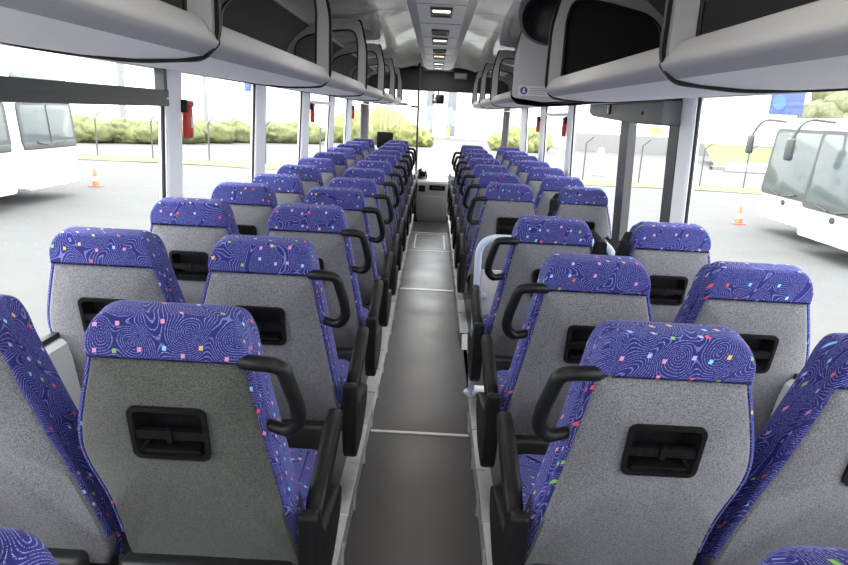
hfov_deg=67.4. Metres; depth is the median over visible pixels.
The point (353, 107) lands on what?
hammer
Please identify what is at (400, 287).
trim
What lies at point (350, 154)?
seat
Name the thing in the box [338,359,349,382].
seat cushion
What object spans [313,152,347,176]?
seat
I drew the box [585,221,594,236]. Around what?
tray
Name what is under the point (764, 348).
tray
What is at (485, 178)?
seat
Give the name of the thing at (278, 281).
seat
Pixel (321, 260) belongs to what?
tray
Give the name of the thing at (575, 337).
tray
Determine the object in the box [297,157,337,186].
seat
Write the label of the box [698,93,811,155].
factory hall
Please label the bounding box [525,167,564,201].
seat
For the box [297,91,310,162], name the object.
trim
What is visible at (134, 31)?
luggage rack
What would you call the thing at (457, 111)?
building
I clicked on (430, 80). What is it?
wall
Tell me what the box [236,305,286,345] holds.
tray
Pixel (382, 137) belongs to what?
seat
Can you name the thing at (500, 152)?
seat
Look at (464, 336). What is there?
trim
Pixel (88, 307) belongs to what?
tray
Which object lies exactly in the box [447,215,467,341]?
trim
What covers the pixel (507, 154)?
seat
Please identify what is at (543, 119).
trim
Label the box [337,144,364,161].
seat
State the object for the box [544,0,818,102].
luggage rack
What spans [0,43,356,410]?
wall
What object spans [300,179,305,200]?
cushion
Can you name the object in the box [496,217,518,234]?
tray
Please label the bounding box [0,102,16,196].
coach
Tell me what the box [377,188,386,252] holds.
cushion
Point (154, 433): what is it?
tray
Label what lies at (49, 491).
seat
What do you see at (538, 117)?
hammer
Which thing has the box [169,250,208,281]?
tray
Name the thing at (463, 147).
seat
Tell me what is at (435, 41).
recessed light
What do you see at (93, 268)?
seat
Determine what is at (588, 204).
seat
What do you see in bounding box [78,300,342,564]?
seat
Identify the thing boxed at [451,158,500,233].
seat
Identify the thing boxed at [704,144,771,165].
lawn
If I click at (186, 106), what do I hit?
hammer
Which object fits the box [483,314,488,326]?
seat cushion
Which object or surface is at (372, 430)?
trim
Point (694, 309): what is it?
cushion
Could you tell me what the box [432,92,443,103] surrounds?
mirror
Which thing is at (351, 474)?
trim
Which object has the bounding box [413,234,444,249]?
trim
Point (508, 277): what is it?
cushion
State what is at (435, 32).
ceiling vent
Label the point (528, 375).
cushion
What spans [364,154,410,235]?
seat
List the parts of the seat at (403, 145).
panel, grab handle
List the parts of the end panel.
divider plate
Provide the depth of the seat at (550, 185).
5.08 m
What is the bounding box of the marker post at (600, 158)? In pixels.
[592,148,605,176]
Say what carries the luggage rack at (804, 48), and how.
attached to the wall at (787, 385)
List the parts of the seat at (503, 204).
seat frame, grab handle, panel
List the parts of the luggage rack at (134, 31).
divider plate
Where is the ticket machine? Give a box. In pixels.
[418,167,426,179]
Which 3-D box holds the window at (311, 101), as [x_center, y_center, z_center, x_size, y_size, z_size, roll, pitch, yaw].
[-1.114,-1.528,6.767,0.064,0.940,1.220,3,15,0]
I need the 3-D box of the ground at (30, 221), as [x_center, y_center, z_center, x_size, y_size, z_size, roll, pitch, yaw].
[-0.435,6.849,-14.728,280.000,0.250,88.000,3,15,0]
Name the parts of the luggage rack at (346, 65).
divider plate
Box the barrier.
[724,162,767,173]
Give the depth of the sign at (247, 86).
43.23 m
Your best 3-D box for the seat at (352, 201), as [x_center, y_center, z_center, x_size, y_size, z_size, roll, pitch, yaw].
[-0.476,-0.050,3.880,0.550,1.109,0.596,3,15,0]
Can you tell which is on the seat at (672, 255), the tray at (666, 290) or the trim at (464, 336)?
the tray at (666, 290)
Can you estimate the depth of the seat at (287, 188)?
4.22 m
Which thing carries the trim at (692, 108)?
attached to the wall at (787, 385)
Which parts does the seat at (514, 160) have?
panel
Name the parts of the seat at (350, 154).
panel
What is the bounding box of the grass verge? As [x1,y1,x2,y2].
[77,152,761,193]
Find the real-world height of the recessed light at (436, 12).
0.016 m
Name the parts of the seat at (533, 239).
grab handle, seat frame, panel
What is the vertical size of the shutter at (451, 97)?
4.850 m
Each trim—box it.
[158,69,182,199]
[250,84,266,182]
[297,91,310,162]
[325,96,335,151]
[332,214,413,564]
[343,99,352,143]
[370,429,468,436]
[400,287,453,291]
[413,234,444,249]
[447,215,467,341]
[461,334,483,391]
[467,395,492,564]
[519,108,528,151]
[538,107,548,161]
[564,105,576,176]
[669,97,704,222]
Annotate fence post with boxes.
[94,111,98,154]
[150,114,155,157]
[207,117,212,160]
[265,120,270,163]
[319,123,325,151]
[582,137,593,179]
[637,139,650,182]
[699,143,713,185]
[742,145,758,187]
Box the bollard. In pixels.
[446,126,449,138]
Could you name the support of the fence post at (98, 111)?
on the grass verge
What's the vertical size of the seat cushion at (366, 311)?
0.152 m
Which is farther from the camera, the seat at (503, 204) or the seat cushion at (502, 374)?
the seat at (503, 204)
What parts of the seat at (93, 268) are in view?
panel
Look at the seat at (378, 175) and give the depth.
4.97 m
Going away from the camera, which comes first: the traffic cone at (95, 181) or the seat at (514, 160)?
the seat at (514, 160)
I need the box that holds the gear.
[590,100,682,125]
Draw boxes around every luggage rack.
[0,0,221,62]
[120,0,331,88]
[222,0,367,96]
[296,35,384,100]
[332,54,395,102]
[353,66,402,104]
[472,71,512,109]
[479,63,549,108]
[490,50,567,107]
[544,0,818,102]
[659,0,847,92]
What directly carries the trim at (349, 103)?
attached to the wall at (58, 350)
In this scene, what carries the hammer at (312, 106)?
attached to the wall at (58, 350)
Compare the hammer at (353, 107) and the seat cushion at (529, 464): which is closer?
the seat cushion at (529, 464)
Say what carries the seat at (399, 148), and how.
on the floor
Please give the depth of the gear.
3.39 m
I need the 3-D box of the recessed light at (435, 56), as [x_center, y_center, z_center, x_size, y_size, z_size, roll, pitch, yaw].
[0.188,-2.791,7.875,0.150,0.016,0.540,3,15,0]
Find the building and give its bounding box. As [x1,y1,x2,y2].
[384,89,537,139]
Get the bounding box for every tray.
[78,297,124,331]
[126,405,211,461]
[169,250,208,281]
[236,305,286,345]
[237,225,256,235]
[318,258,323,284]
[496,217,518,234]
[530,269,539,296]
[563,325,595,363]
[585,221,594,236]
[620,424,707,477]
[649,275,687,305]
[739,334,778,372]
[841,464,847,486]
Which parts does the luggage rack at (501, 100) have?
divider plate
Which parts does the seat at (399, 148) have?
panel, grab handle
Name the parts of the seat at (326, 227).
panel, seat frame, grab handle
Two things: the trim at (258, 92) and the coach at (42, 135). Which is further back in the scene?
the coach at (42, 135)
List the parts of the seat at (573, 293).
grab handle, seat frame, panel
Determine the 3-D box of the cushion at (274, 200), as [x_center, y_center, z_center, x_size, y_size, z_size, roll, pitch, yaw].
[-0.985,-0.208,3.713,0.537,0.724,0.236,3,15,0]
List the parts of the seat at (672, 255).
panel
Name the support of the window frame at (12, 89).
in the wall at (58, 350)
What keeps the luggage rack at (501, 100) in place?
attached to the wall at (787, 385)
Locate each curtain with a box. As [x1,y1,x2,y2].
[360,103,368,138]
[501,111,510,146]
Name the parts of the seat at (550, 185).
panel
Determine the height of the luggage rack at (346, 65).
0.572 m
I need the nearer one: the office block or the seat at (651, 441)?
the seat at (651, 441)
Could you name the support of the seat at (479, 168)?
on the floor
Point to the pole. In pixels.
(419, 68)
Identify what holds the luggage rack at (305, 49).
attached to the wall at (58, 350)
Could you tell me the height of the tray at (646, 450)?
0.143 m
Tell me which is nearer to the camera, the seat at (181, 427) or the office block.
the seat at (181, 427)
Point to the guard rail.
(488, 287)
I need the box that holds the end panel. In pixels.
[508,32,591,106]
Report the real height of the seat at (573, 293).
1.109 m
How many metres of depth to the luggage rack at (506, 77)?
9.92 m
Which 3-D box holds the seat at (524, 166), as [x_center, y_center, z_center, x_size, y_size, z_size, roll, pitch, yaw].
[1.094,-0.788,6.956,0.537,1.109,0.592,3,15,0]
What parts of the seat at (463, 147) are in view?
grab handle, panel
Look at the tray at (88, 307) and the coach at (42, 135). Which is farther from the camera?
the coach at (42, 135)
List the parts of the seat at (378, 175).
panel, grab handle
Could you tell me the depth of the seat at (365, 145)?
8.49 m
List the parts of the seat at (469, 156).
grab handle, panel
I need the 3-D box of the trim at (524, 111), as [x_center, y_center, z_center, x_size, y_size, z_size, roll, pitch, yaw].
[1.392,-1.971,8.897,0.080,0.940,0.542,3,15,0]
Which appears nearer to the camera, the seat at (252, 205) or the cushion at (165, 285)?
the cushion at (165, 285)
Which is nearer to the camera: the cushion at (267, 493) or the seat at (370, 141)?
the cushion at (267, 493)
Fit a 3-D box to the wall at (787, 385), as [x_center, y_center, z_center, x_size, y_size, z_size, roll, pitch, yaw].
[1.280,-0.691,5.096,0.170,2.260,12.850,3,15,0]
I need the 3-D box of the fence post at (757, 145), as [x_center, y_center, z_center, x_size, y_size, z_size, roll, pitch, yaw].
[14.778,-5.160,28.817,0.356,2.141,0.065,9,16,22]
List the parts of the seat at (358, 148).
panel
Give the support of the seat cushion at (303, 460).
on the seat at (181, 427)
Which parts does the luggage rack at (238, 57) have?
divider plate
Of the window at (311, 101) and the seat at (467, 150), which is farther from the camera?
the seat at (467, 150)
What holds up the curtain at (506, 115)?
hanging from the wall at (787, 385)
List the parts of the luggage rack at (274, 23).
lining rail, divider plate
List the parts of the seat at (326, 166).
panel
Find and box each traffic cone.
[88,169,103,186]
[730,206,745,224]
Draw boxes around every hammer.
[181,99,193,137]
[310,103,314,121]
[352,106,354,118]
[536,116,539,131]
[561,117,566,136]
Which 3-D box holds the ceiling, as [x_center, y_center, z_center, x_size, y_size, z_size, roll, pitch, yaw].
[0.118,-1.795,4.540,2.470,0.405,12.300,3,15,0]
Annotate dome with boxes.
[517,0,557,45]
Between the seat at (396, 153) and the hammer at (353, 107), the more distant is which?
the hammer at (353, 107)
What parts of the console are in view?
switch panel, access panel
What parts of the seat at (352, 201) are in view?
panel, seat frame, grab handle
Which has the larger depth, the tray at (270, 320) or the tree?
the tree
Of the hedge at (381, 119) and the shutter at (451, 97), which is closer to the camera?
the hedge at (381, 119)
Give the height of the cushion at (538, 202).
0.724 m
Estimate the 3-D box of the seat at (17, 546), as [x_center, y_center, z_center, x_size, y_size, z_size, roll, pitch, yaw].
[-0.531,0.715,0.952,0.550,1.109,0.596,3,15,0]
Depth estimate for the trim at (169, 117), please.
2.94 m
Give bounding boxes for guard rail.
[463,234,614,395]
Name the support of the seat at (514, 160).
on the floor
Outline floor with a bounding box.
[119,208,501,564]
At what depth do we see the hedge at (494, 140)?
50.98 m
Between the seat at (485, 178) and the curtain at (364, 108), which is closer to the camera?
the seat at (485, 178)
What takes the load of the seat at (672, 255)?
on the floor
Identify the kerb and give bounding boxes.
[709,166,725,169]
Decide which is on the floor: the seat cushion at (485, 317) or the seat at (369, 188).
the seat at (369, 188)
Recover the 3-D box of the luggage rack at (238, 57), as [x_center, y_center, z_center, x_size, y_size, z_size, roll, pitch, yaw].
[-0.818,-1.071,2.408,0.670,0.572,1.750,3,15,0]
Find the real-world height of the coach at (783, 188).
3.050 m
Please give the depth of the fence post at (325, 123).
28.88 m
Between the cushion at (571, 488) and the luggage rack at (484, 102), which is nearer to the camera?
the cushion at (571, 488)
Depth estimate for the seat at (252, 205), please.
3.50 m
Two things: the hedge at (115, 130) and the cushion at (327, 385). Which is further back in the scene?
the hedge at (115, 130)
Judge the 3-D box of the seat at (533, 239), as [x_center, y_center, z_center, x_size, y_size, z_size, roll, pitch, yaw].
[0.513,0.186,3.129,0.563,1.109,0.596,3,15,0]
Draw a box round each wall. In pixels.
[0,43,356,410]
[367,66,507,172]
[517,90,847,415]
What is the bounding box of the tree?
[799,91,847,118]
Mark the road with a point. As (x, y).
(437, 157)
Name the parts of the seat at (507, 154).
panel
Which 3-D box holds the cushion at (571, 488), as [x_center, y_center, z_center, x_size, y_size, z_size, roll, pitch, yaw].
[0.503,0.427,1.561,0.514,0.724,0.237,3,15,0]
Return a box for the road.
[76,137,764,187]
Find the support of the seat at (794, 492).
on the floor
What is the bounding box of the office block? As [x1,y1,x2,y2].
[547,105,668,154]
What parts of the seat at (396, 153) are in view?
panel, grab handle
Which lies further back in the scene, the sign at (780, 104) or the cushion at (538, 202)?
the sign at (780, 104)
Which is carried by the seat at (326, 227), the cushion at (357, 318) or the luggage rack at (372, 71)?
the cushion at (357, 318)
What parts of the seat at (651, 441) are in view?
grab handle, panel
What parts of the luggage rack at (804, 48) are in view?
divider plate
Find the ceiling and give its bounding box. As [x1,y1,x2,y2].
[281,0,521,74]
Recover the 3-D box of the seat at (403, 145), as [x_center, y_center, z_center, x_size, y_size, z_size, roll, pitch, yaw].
[-0.379,-1.394,8.887,0.550,1.109,0.596,3,15,0]
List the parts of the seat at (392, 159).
panel, grab handle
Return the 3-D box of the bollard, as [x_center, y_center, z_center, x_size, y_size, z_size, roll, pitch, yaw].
[2.764,-16.869,71.529,0.440,1.330,0.429,3,15,0]
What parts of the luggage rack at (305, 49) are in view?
lining rail, divider plate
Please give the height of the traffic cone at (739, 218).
0.530 m
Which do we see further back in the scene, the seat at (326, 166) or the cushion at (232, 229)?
the seat at (326, 166)
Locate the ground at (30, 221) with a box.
[0,159,847,355]
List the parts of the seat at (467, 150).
grab handle, panel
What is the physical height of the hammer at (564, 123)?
0.180 m
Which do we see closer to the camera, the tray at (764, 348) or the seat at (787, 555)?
the seat at (787, 555)
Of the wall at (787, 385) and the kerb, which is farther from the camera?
the kerb
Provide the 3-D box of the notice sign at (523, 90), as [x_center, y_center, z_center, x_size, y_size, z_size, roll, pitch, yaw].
[0.827,-1.442,4.792,0.230,0.072,0.004,3,15,0]
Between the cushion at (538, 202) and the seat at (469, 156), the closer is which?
the cushion at (538, 202)
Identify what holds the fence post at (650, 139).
on the grass verge
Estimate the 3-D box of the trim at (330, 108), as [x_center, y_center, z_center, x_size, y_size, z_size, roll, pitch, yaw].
[-1.111,-1.726,7.510,0.080,0.940,0.342,3,15,0]
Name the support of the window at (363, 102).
in the wall at (430, 80)
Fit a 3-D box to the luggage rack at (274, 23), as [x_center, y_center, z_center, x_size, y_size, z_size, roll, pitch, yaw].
[-0.785,-1.522,4.099,0.670,0.572,1.750,3,15,0]
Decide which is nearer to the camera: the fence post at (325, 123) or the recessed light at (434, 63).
the recessed light at (434, 63)
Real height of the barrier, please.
0.620 m
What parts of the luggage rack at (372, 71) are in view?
divider plate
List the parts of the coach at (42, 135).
number plate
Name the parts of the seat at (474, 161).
grab handle, panel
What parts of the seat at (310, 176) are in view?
panel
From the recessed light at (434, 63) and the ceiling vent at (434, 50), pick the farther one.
the recessed light at (434, 63)
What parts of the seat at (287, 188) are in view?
panel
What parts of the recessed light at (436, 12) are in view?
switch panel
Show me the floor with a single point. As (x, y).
(416, 498)
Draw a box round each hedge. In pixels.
[72,114,325,143]
[325,105,433,146]
[487,125,552,152]
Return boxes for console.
[412,170,454,221]
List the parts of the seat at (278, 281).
panel, seat frame, grab handle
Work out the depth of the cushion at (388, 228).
5.07 m
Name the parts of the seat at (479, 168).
grab handle, panel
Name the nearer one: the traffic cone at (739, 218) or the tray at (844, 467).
the tray at (844, 467)
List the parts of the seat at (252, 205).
panel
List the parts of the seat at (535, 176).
panel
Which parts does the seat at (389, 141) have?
grab handle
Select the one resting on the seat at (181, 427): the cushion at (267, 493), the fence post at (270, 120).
the cushion at (267, 493)
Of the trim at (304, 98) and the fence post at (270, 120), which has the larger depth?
the fence post at (270, 120)
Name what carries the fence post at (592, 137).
on the grass verge
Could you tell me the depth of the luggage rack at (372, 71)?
9.93 m
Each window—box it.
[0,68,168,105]
[310,100,331,104]
[363,102,509,137]
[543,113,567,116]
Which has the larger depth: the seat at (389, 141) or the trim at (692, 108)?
the seat at (389, 141)
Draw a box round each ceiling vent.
[432,29,448,35]
[433,49,445,52]
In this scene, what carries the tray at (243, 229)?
on the seat at (252, 205)
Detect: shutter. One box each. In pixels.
[425,91,434,134]
[446,92,456,136]
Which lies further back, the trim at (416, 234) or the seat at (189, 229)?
the trim at (416, 234)
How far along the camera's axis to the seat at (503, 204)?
4.45 m
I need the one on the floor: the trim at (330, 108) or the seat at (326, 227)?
the seat at (326, 227)
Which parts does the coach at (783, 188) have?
mirror arm, number plate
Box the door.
[611,98,682,251]
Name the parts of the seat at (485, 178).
grab handle, panel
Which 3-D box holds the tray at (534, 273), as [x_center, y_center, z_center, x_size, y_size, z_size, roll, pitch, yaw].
[0.568,0.005,2.851,0.174,0.143,0.069,3,15,0]
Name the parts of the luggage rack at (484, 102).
divider plate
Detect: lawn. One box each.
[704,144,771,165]
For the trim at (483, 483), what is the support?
on the floor
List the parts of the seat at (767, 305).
panel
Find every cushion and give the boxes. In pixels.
[152,233,185,302]
[226,203,239,234]
[234,306,304,526]
[272,189,277,207]
[289,448,316,508]
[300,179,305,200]
[311,244,343,405]
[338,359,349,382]
[344,212,365,325]
[363,308,368,322]
[364,196,377,279]
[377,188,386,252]
[385,176,393,234]
[466,190,535,271]
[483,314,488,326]
[484,220,517,334]
[497,370,508,394]
[500,256,549,410]
[518,454,544,510]
[524,321,609,528]
[534,180,542,206]
[672,263,711,323]
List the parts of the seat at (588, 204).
panel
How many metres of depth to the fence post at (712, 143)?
28.83 m
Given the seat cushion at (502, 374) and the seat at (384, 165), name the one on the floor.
the seat at (384, 165)
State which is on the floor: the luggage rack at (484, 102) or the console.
the console
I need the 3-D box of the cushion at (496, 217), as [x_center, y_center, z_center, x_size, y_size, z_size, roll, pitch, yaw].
[0.559,-0.343,4.591,0.514,0.724,0.237,3,15,0]
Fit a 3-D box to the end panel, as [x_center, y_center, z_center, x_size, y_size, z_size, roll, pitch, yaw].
[0.997,-1.631,4.842,0.670,0.572,0.192,3,15,0]
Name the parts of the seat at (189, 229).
panel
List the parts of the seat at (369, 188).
panel, grab handle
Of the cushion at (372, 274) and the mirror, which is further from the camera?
the mirror
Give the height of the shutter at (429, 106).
4.850 m
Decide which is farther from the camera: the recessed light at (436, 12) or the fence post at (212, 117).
the fence post at (212, 117)
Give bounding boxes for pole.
[411,63,420,221]
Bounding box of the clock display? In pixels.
[454,73,466,79]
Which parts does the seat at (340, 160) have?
panel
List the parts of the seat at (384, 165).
panel, grab handle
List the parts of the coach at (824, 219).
mirror arm, number plate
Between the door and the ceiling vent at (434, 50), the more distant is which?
the ceiling vent at (434, 50)
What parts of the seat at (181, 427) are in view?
panel, seat frame, grab handle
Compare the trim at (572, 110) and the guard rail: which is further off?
the trim at (572, 110)
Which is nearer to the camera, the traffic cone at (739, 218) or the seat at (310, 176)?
the seat at (310, 176)
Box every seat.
[0,294,125,564]
[0,527,57,564]
[47,226,185,387]
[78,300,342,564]
[149,197,239,303]
[201,235,368,456]
[211,182,277,235]
[251,173,305,204]
[266,203,382,375]
[277,164,323,195]
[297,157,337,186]
[304,186,392,326]
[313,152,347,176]
[326,147,356,167]
[328,177,399,294]
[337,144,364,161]
[343,167,403,270]
[345,141,369,157]
[352,138,374,153]
[354,160,407,251]
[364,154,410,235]
[372,149,412,222]
[375,132,392,149]
[379,146,414,212]
[383,143,416,204]
[387,140,417,197]
[447,145,483,202]
[448,148,488,210]
[449,153,493,221]
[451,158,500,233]
[452,164,508,248]
[454,172,519,268]
[457,182,536,294]
[467,215,606,380]
[476,253,652,467]
[490,320,755,564]
[495,147,519,162]
[500,150,528,166]
[507,155,537,173]
[515,160,549,183]
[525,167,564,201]
[534,175,583,215]
[547,186,610,248]
[615,221,710,322]
[672,261,813,439]
[695,333,847,564]
[758,545,847,564]
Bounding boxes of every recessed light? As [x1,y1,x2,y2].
[430,7,452,17]
[432,38,447,44]
[433,54,444,59]
[433,62,443,65]
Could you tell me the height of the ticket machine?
0.190 m
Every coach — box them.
[0,62,79,190]
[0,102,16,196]
[745,118,840,227]
[783,118,847,251]
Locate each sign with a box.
[245,83,250,91]
[518,85,548,96]
[768,93,805,117]
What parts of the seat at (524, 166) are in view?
panel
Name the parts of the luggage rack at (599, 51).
divider plate, black infill panel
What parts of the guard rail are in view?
modesty panel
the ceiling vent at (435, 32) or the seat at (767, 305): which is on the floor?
the seat at (767, 305)

